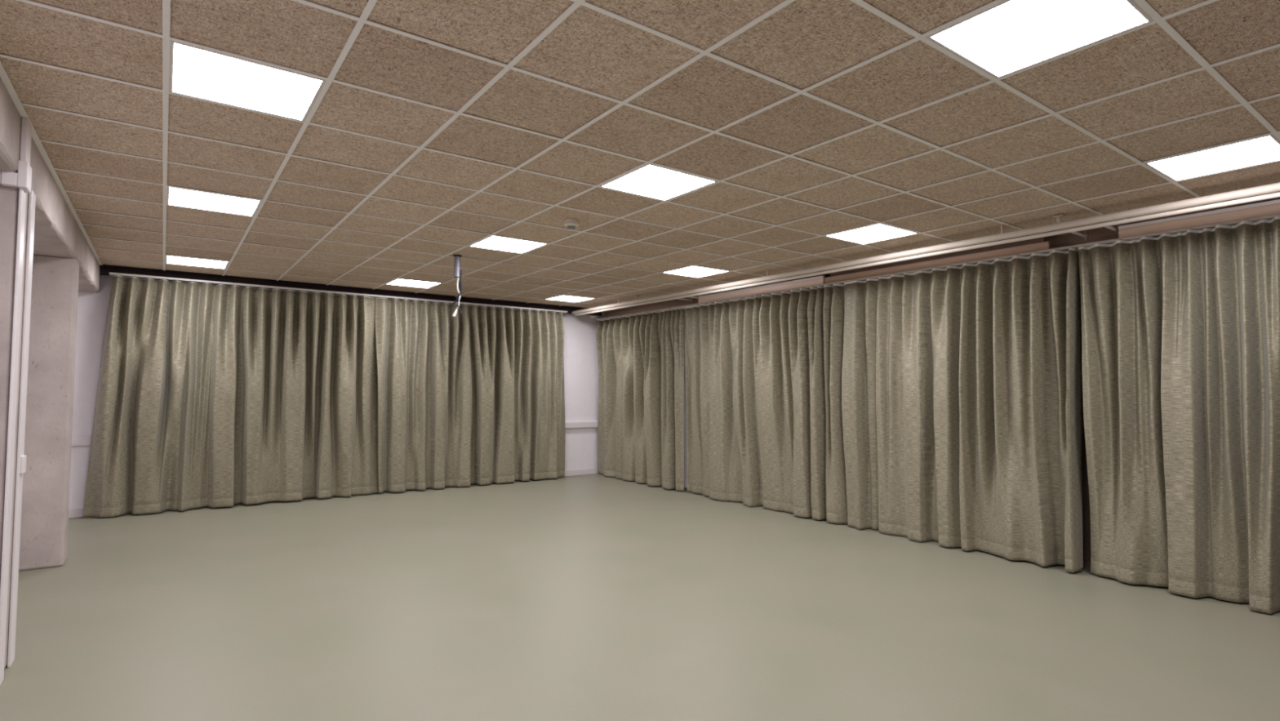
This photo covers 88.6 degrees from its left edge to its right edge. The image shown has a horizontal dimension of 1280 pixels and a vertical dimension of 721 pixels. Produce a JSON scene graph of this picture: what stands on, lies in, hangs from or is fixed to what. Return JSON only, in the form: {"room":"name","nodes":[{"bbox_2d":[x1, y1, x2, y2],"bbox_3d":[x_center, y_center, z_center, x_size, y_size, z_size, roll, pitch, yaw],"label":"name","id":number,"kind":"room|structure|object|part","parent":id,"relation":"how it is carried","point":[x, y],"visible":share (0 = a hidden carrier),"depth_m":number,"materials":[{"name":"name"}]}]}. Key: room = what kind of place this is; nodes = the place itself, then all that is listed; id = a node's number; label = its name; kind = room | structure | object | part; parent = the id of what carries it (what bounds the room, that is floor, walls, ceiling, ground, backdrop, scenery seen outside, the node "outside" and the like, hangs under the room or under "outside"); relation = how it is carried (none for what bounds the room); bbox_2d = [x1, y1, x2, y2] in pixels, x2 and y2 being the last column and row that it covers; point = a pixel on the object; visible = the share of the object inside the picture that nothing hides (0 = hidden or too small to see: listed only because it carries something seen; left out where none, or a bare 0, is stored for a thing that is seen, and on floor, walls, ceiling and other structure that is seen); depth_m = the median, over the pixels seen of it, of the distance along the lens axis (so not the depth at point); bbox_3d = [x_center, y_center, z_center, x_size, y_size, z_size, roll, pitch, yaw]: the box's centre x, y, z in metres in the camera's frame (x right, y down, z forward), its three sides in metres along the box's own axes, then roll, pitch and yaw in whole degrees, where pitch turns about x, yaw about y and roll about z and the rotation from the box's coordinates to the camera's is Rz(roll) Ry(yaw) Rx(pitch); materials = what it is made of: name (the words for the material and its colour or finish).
{"room":"community hall","nodes":[
{"label":"community hall","id":0,"kind":"room"},
{"bbox_2d":[68,275,604,508],"bbox_3d":[-3.687,0.284,9.694,8.200,3.250,0.120,2,-3,-36],"label":"wall","id":1,"kind":"structure","parent":0,"point":[580,355],"depth_m":9.42,"materials":[{"name":"white paint"}]},
{"bbox_2d":[68,467,597,517],"bbox_3d":[-3.657,1.853,9.573,8.000,0.105,0.014,2,-3,-36],"label":"baseboard","id":2,"kind":"structure","parent":1,"relation":"attached to","point":[76,512],"depth_m":11.33,"materials":[{"name":"white paint"}]},
{"bbox_2d":[71,421,597,445],"bbox_3d":[-3.640,1.030,9.591,7.980,0.110,0.054,2,-3,-36],"label":"wall trunking","id":3,"kind":"object","parent":1,"relation":"attached to","point":[76,440],"visible":0.02,"depth_m":11.29,"materials":[{"name":"white paint"}]},
{"bbox_2d":[99,264,601,315],"bbox_3d":[-3.479,-1.093,9.648,6.900,0.400,0.025,2,-3,-36],"label":"curtain rail","id":4,"kind":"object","parent":1,"relation":"attached to","point":[105,269],"depth_m":8.95,"materials":[{"name":"black metal"}]},
{"bbox_2d":[109,271,567,312],"bbox_3d":[-3.708,-0.929,9.377,6.040,0.055,0.135,2,-3,-36],"label":"track","id":5,"kind":"object","parent":4,"relation":"attached to","point":[132,273],"visible":0.98,"depth_m":8.83,"materials":[{"name":"white metal"}]},
{"bbox_2d":[83,275,378,517],"bbox_3d":[-4.971,0.446,8.456,3.297,2.772,0.336,2,-3,-36],"label":"curtain","id":6,"kind":"object","parent":5,"relation":"hanging from","point":[208,394],"visible":0.98,"depth_m":8.21,"materials":[{"name":"fabric"}]},
{"bbox_2d":[375,297,565,493],"bbox_3d":[-2.517,0.536,10.202,3.123,2.772,0.300,2,-3,-36],"label":"curtain","id":7,"kind":"object","parent":5,"relation":"hanging from","point":[476,396],"visible":1,"depth_m":10.04,"materials":[{"name":"fabric"}]},
{"bbox_2d":[604,217,1272,317],"bbox_3d":[3.038,-1.131,6.914,0.090,0.480,12.370,2,-3,-36],"label":"trim","id":8,"kind":"structure","parent":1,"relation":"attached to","point":[1103,233],"depth_m":5.89,"materials":[{"name":"brown wood"}]},
{"bbox_2d":[0,0,1279,307],"bbox_3d":[0.110,-1.204,4.639,6.841,0.035,12.130,2,-3,-36],"label":"ceiling","id":9,"kind":"structure","parent":0,"point":[434,130],"depth_m":3.51,"materials":[{"name":"brown tile"}]},
{"bbox_2d":[0,61,102,265],"bbox_3d":[-2.639,-1.302,2.643,0.032,0.033,12.130,2,-3,-36],"label":"trim","id":10,"kind":"structure","parent":9,"relation":"attached to","point":[3,76],"depth_m":3.92,"materials":[{"name":"metal"}]},
{"bbox_2d":[165,253,229,269],"bbox_3d":[-4.974,-1.117,7.366,0.576,0.037,0.572,2,-3,-36],"label":"recessed light","id":11,"kind":"object","parent":9,"relation":"in","point":[172,260],"visible":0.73,"depth_m":7.37,"materials":[{"name":"white plastic"}]},
{"bbox_2d":[166,184,262,216],"bbox_3d":[-3.222,-1.210,4.958,0.576,0.037,0.572,2,-3,-36],"label":"recessed light","id":12,"kind":"object","parent":9,"relation":"in","point":[178,197],"visible":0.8,"depth_m":4.95,"materials":[{"name":"white plastic"}]},
{"bbox_2d":[168,40,326,121],"bbox_3d":[-1.821,-1.284,3.031,0.576,0.037,0.572,2,-3,-36],"label":"recessed light","id":13,"kind":"object","parent":9,"relation":"in","point":[194,72],"visible":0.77,"depth_m":3.01,"materials":[{"name":"white plastic"}]},
{"bbox_2d":[386,277,440,288],"bbox_3d":[-3.033,-1.045,8.775,0.576,0.037,0.572,2,-3,-36],"label":"recessed light","id":14,"kind":"object","parent":9,"relation":"in","point":[397,282],"visible":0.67,"depth_m":8.80,"materials":[{"name":"white plastic"}]},
{"bbox_2d":[452,254,462,316],"bbox_3d":[-1.922,-0.781,6.900,0.098,0.648,0.088,2,-3,-36],"label":"mount","id":15,"kind":"object","parent":9,"relation":"hanging from","point":[457,272],"visible":1,"depth_m":6.88,"materials":[{"name":"metal"}]},
{"bbox_2d":[468,234,547,253],"bbox_3d":[-1.281,-1.138,6.367,0.576,0.037,0.572,2,-3,-36],"label":"recessed light","id":16,"kind":"object","parent":9,"relation":"in","point":[493,242],"visible":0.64,"depth_m":6.37,"materials":[{"name":"white plastic"}]},
{"bbox_2d":[544,294,594,302],"bbox_3d":[-1.091,-0.973,10.184,0.576,0.037,0.572,2,-3,-36],"label":"recessed light","id":17,"kind":"object","parent":9,"relation":"in","point":[562,298],"visible":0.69,"depth_m":10.17,"materials":[{"name":"white plastic"}]},
{"bbox_2d":[563,217,578,229],"bbox_3d":[-0.569,-1.124,5.423,0.124,0.077,0.124,2,-3,-36],"label":"smoke detector","id":18,"kind":"object","parent":9,"relation":"attached to","point":[571,223],"visible":1,"depth_m":5.38,"materials":[{"name":"plastic"}]},
{"bbox_2d":[599,163,717,200],"bbox_3d":[0.120,-1.212,4.440,0.576,0.037,0.572,2,-3,-36],"label":"recessed light","id":19,"kind":"object","parent":9,"relation":"in","point":[649,180],"visible":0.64,"depth_m":4.43,"materials":[{"name":"white plastic"}]},
{"bbox_2d":[662,265,729,277],"bbox_3d":[0.660,-1.066,7.776,0.576,0.037,0.572,2,-3,-36],"label":"recessed light","id":20,"kind":"object","parent":9,"relation":"in","point":[693,271],"visible":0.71,"depth_m":7.77,"materials":[{"name":"white plastic"}]},
{"bbox_2d":[825,221,919,244],"bbox_3d":[2.062,-1.140,5.849,0.576,0.037,0.572,2,-3,-36],"label":"recessed light","id":21,"kind":"object","parent":9,"relation":"in","point":[878,232],"visible":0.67,"depth_m":5.84,"materials":[{"name":"white plastic"}]},
{"bbox_2d":[572,182,1279,315],"bbox_3d":[2.433,-1.026,6.365,0.068,0.155,12.160,2,-3,-36],"label":"rail","id":22,"kind":"object","parent":9,"relation":"hanging from","point":[1272,188],"visible":1,"depth_m":5.48,"materials":[{"name":"white metal"}]},
{"bbox_2d":[925,0,1154,79],"bbox_3d":[1.522,-1.286,2.514,0.576,0.037,0.572,2,-3,-36],"label":"recessed light","id":23,"kind":"object","parent":9,"relation":"in","point":[1006,37],"visible":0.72,"depth_m":2.53,"materials":[{"name":"white plastic"}]},
{"bbox_2d":[1143,132,1279,182],"bbox_3d":[3.463,-1.214,3.923,0.576,0.037,0.572,2,-3,-36],"label":"recessed light","id":24,"kind":"object","parent":9,"relation":"in","point":[1264,149],"visible":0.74,"depth_m":3.91,"materials":[{"name":"white plastic"}]},
{"bbox_2d":[0,473,1279,720],"bbox_3d":[-0.026,1.763,4.575,8.200,0.100,12.570,2,-3,-36],"label":"floor","id":25,"kind":"structure","parent":0,"point":[594,597],"depth_m":4.22,"materials":[{"name":"grey concrete"}]},
{"bbox_2d":[0,184,28,667],"bbox_3d":[-3.603,0.336,3.315,0.648,2.600,0.410,2,-3,-36],"label":"concrete column","id":26,"kind":"structure","parent":25,"relation":"on","point":[9,196],"depth_m":3.36,"materials":[{"name":"grey concrete"}]},
{"bbox_2d":[0,170,17,187],"bbox_3d":[-3.459,-0.935,3.181,0.644,0.067,0.050,2,-3,-36],"label":"duct","id":27,"kind":"object","parent":26,"relation":"attached to","point":[9,179],"visible":0.94,"depth_m":3.33,"materials":[{"name":"white metal"}]},
{"bbox_2d":[0,117,31,684],"bbox_3d":[-3.220,0.193,3.376,0.037,2.896,0.150,2,-3,-36],"label":"pipe","id":28,"kind":"object","parent":26,"relation":"attached to","point":[24,170],"visible":1,"depth_m":3.37,"materials":[{"name":"white metal"}]},
{"bbox_2d":[7,189,35,667],"bbox_3d":[-3.409,0.353,3.625,0.028,2.595,0.125,2,-3,-36],"label":"pipe","id":29,"kind":"object","parent":26,"relation":"attached to","point":[21,458],"visible":0.94,"depth_m":3.60,"materials":[{"name":"white metal"}]},
{"bbox_2d":[20,454,26,473],"bbox_3d":[-3.403,0.573,3.618,0.014,0.095,0.080,2,-3,-36],"label":"light switch","id":30,"kind":"object","parent":29,"relation":"attached to","point":[23,457],"depth_m":3.59,"materials":[{"name":"white plastic"}]},
{"bbox_2d":[0,77,100,293],"bbox_3d":[-2.982,-1.294,2.543,0.648,0.602,12.370,2,-3,-36],"label":"concrete beam","id":31,"kind":"structure","parent":26,"relation":"on","point":[57,233],"depth_m":4.44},
{"bbox_3d":[-0.006,-1.534,4.716,8.200,0.100,12.570,2,-3,-36],"label":"trim","id":32,"kind":"structure","parent":31,"relation":"on","visible":0},
{"bbox_2d":[676,293,693,302],"bbox_3d":[0.662,-1.067,9.681,0.320,0.400,0.024,2,-3,-36],"label":"rod bracket","id":33,"kind":"object","parent":32,"relation":"attached to","point":[691,299],"visible":0.52,"depth_m":9.71,"materials":[{"name":"black metal"}]},
{"bbox_3d":[0.655,-0.903,9.670,0.305,0.023,0.024,2,-3,-36],"label":"rod","id":34,"kind":"part","parent":33,"relation":"part of","materials":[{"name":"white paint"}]},
{"bbox_2d":[697,271,824,302],"bbox_3d":[1.515,-1.085,8.589,0.064,0.448,2.210,2,-3,-36],"label":"fascia board","id":35,"kind":"object","parent":32,"relation":"attached to","point":[817,279],"visible":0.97,"depth_m":8.42,"materials":[{"name":"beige wood"}]},
{"bbox_2d":[825,232,1049,283],"bbox_3d":[2.890,-1.157,6.719,0.060,0.448,2.393,2,-3,-36],"label":"fascia board","id":36,"kind":"object","parent":32,"relation":"attached to","point":[1035,244],"visible":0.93,"depth_m":6.49,"materials":[{"name":"brown wood"},{"name":"dark metal"}]},
{"bbox_2d":[1071,224,1088,240],"bbox_3d":[3.690,-1.227,5.518,0.320,0.400,0.024,2,-3,-36],"label":"rod bracket","id":37,"kind":"object","parent":32,"relation":"attached to","point":[1085,235],"visible":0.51,"depth_m":5.58,"materials":[{"name":"metal"}]},
{"bbox_3d":[3.683,-1.064,5.507,0.305,0.023,0.024,2,-3,-36],"label":"rod","id":38,"kind":"part","parent":37,"relation":"part of","materials":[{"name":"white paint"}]},
{"bbox_2d":[1105,218,1121,235],"bbox_3d":[3.831,-1.235,5.324,0.320,0.400,0.024,2,-3,-36],"label":"rod bracket","id":39,"kind":"object","parent":32,"relation":"attached to","point":[1113,228],"visible":0.26,"depth_m":5.33,"materials":[{"name":"grey metal"}]},
{"bbox_3d":[3.824,-1.071,5.313,0.305,0.023,0.024,2,-3,-36],"label":"rod","id":40,"kind":"part","parent":39,"relation":"part of","materials":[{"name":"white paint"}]},
{"bbox_2d":[1118,191,1279,238],"bbox_3d":[5.180,-1.279,3.550,0.064,0.448,4.384,2,-3,-36],"label":"fascia board","id":41,"kind":"object","parent":32,"relation":"attached to","point":[1268,206],"visible":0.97,"depth_m":4.87,"materials":[{"name":"beige smooth pinkish-brown painted wood"}]},
{"bbox_2d":[595,213,1279,319],"bbox_3d":[2.846,-0.922,6.736,0.048,0.018,12.280,2,-3,-36],"label":"track","id":42,"kind":"object","parent":41,"relation":"attached to","point":[1270,216],"visible":0.97,"depth_m":5.95,"materials":[{"name":"white metal"}]},
{"bbox_2d":[595,306,684,490],"bbox_3d":[-0.057,0.603,10.673,0.301,2.720,2.415,2,-3,-36],"label":"curtain","id":43,"kind":"object","parent":42,"relation":"hanging from","point":[641,357],"visible":1,"depth_m":10.45,"materials":[{"name":"fabric"}]},
{"bbox_2d":[684,285,826,519],"bbox_3d":[1.414,0.525,8.657,0.306,2.720,2.582,2,-3,-36],"label":"curtain","id":44,"kind":"object","parent":42,"relation":"hanging from","point":[754,366],"visible":0.99,"depth_m":8.41,"materials":[{"name":"fabric"}]},
{"bbox_2d":[822,247,1083,572],"bbox_3d":[2.921,0.445,6.564,0.294,2.720,2.626,2,-3,-36],"label":"curtain","id":45,"kind":"object","parent":42,"relation":"hanging from","point":[954,397],"visible":1,"depth_m":6.26,"materials":[{"name":"fabric"}]},
{"bbox_2d":[1078,215,1279,613],"bbox_3d":[4.199,0.377,4.813,0.288,2.720,1.680,2,-3,-36],"label":"curtain","id":46,"kind":"object","parent":42,"relation":"hanging from","point":[1180,331],"visible":1,"depth_m":4.87,"materials":[{"name":"fabric"}]},
{"bbox_2d":[18,254,79,570],"bbox_3d":[-5.166,0.419,5.465,0.650,2.600,0.270,2,-3,-36],"label":"concrete column","id":47,"kind":"structure","parent":25,"relation":"on","point":[44,524],"depth_m":5.47,"materials":[{"name":"grey concrete"}]},
{"bbox_2d":[684,368,687,491],"bbox_3d":[0.682,0.941,9.810,0.075,2.000,0.160,2,-3,-36],"label":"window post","id":48,"kind":"object","parent":25,"relation":"on","point":[685,401],"visible":0.23,"depth_m":9.76,"materials":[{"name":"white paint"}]},
{"bbox_2d":[1082,418,1090,561],"bbox_3d":[3.268,0.211,7.030,0.120,3.250,12.370,2,-3,-36],"label":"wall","id":49,"kind":"structure","parent":0,"point":[1086,500],"depth_m":5.87,"materials":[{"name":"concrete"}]}
]}

